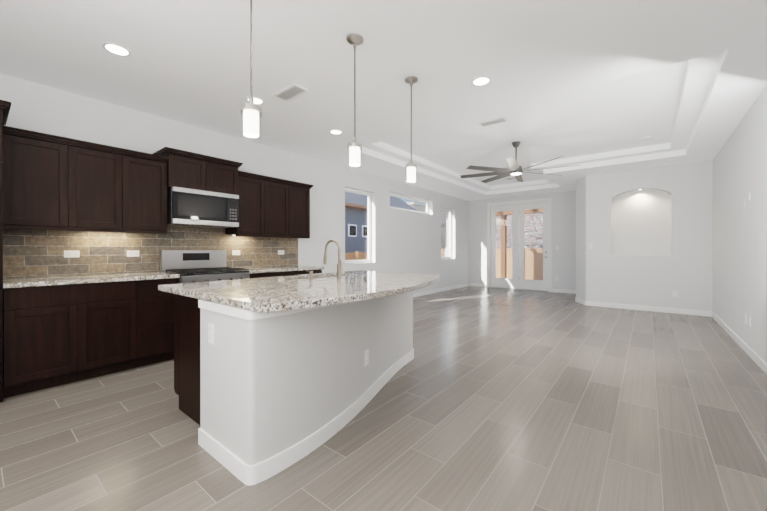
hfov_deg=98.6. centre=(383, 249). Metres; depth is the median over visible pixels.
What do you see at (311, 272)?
soap dispenser
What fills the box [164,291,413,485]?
kitchen island
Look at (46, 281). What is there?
countertop
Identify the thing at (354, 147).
pendant light
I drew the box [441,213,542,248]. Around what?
hill
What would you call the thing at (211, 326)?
outlet
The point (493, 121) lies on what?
ceiling vent
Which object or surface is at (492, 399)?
floor
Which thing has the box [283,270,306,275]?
base cabinet
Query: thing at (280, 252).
outlet
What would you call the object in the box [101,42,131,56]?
recessed light
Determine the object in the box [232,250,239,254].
outlet
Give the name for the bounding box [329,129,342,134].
recessed light
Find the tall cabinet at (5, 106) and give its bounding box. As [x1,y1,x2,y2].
[0,100,10,402]
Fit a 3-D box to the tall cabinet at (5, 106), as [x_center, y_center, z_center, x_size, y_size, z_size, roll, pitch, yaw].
[-3.442,0.019,2.340,0.682,2.305,1.031,0,0,39]
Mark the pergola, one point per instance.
(504, 248)
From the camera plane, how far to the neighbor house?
13.13 m
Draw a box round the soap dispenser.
[306,271,313,279]
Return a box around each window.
[345,188,370,263]
[390,193,428,213]
[441,207,451,258]
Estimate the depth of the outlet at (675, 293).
6.05 m
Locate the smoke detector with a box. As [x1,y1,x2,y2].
[641,136,651,140]
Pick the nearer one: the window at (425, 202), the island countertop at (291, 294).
the island countertop at (291, 294)
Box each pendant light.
[240,0,261,138]
[346,33,362,166]
[405,76,417,182]
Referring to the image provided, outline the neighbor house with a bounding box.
[345,192,416,252]
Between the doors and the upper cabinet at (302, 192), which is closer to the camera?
the upper cabinet at (302, 192)
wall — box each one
[0,73,468,293]
[441,248,542,279]
[469,190,575,289]
[576,160,712,310]
[713,85,766,362]
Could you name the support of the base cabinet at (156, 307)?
on the floor
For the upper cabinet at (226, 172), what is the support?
attached to the wall at (403, 241)
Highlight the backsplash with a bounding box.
[3,226,297,278]
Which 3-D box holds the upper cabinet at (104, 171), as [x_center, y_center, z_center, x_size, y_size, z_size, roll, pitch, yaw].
[-2.902,-0.607,3.288,0.333,0.795,0.518,0,0,39]
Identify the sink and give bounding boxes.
[306,275,329,278]
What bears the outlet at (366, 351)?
attached to the kitchen island
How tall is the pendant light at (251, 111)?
0.948 m
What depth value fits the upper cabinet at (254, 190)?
4.46 m
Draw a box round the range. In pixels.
[160,250,249,282]
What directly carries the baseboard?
attached to the wall at (403, 241)
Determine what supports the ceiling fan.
hanging from the ceiling
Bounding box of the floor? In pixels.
[0,286,766,510]
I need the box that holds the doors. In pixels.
[487,198,551,291]
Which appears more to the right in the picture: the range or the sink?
the sink
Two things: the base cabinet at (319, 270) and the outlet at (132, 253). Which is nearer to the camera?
the outlet at (132, 253)
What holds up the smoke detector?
attached to the ceiling
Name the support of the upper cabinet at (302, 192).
attached to the wall at (403, 241)
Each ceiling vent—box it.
[273,84,307,100]
[478,117,507,126]
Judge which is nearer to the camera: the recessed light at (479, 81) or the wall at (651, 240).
the recessed light at (479, 81)
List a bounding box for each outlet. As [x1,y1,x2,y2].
[64,250,79,257]
[127,250,138,256]
[208,323,214,344]
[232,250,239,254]
[278,250,283,254]
[364,349,368,366]
[673,291,677,296]
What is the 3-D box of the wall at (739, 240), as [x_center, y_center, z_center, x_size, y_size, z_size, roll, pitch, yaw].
[3.392,-0.374,2.660,0.200,3.090,12.000,0,0,39]
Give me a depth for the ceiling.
2.95 m
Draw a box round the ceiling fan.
[460,141,578,182]
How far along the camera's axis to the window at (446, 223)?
9.73 m
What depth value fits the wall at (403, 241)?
5.66 m
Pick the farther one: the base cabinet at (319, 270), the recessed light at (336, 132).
the base cabinet at (319, 270)
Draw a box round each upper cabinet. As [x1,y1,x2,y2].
[3,125,78,228]
[79,141,130,232]
[131,150,166,232]
[155,149,214,191]
[215,157,238,194]
[225,173,270,236]
[271,177,294,236]
[295,182,310,236]
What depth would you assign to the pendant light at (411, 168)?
3.01 m
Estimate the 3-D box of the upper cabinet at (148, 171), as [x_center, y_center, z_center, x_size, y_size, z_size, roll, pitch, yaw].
[-2.669,-0.607,3.577,0.333,0.795,0.459,0,0,39]
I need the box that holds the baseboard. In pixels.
[413,283,766,374]
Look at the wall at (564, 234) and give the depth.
9.05 m
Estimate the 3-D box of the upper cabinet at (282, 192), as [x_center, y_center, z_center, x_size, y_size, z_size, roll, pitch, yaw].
[-1.658,-0.608,4.838,0.333,0.795,0.512,0,0,39]
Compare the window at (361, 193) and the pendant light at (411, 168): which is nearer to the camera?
the pendant light at (411, 168)
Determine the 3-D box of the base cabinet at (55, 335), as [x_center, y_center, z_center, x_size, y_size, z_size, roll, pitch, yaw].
[-2.901,0.734,3.063,0.618,0.876,0.850,0,0,39]
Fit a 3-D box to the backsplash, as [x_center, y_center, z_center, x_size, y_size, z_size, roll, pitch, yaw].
[-2.405,-0.018,4.167,0.011,0.544,3.195,0,0,39]
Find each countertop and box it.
[3,265,323,287]
[158,271,438,318]
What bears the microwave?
attached to the upper cabinet at (196, 171)
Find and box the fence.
[345,251,367,259]
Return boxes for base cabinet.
[3,280,138,397]
[139,278,178,366]
[250,272,282,277]
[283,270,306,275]
[307,269,321,273]
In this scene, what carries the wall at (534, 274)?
on the ground
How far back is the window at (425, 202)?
8.21 m
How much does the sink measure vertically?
0.227 m
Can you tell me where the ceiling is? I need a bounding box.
[0,0,766,200]
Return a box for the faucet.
[323,239,342,278]
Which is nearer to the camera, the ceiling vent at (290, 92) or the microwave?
the ceiling vent at (290, 92)
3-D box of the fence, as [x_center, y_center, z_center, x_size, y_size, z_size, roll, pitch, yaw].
[-3.193,0.957,6.791,0.140,1.820,12.600,0,0,39]
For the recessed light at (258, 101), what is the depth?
3.45 m
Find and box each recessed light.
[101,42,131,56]
[246,96,264,104]
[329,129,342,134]
[471,76,491,86]
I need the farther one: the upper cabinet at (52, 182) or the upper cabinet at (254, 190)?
the upper cabinet at (254, 190)
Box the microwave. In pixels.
[167,187,238,227]
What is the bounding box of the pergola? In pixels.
[496,208,542,277]
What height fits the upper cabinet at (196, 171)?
0.403 m
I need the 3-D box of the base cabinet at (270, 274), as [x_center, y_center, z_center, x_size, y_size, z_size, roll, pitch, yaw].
[-1.784,0.732,4.454,0.618,0.876,0.458,0,0,39]
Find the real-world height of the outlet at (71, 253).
0.070 m

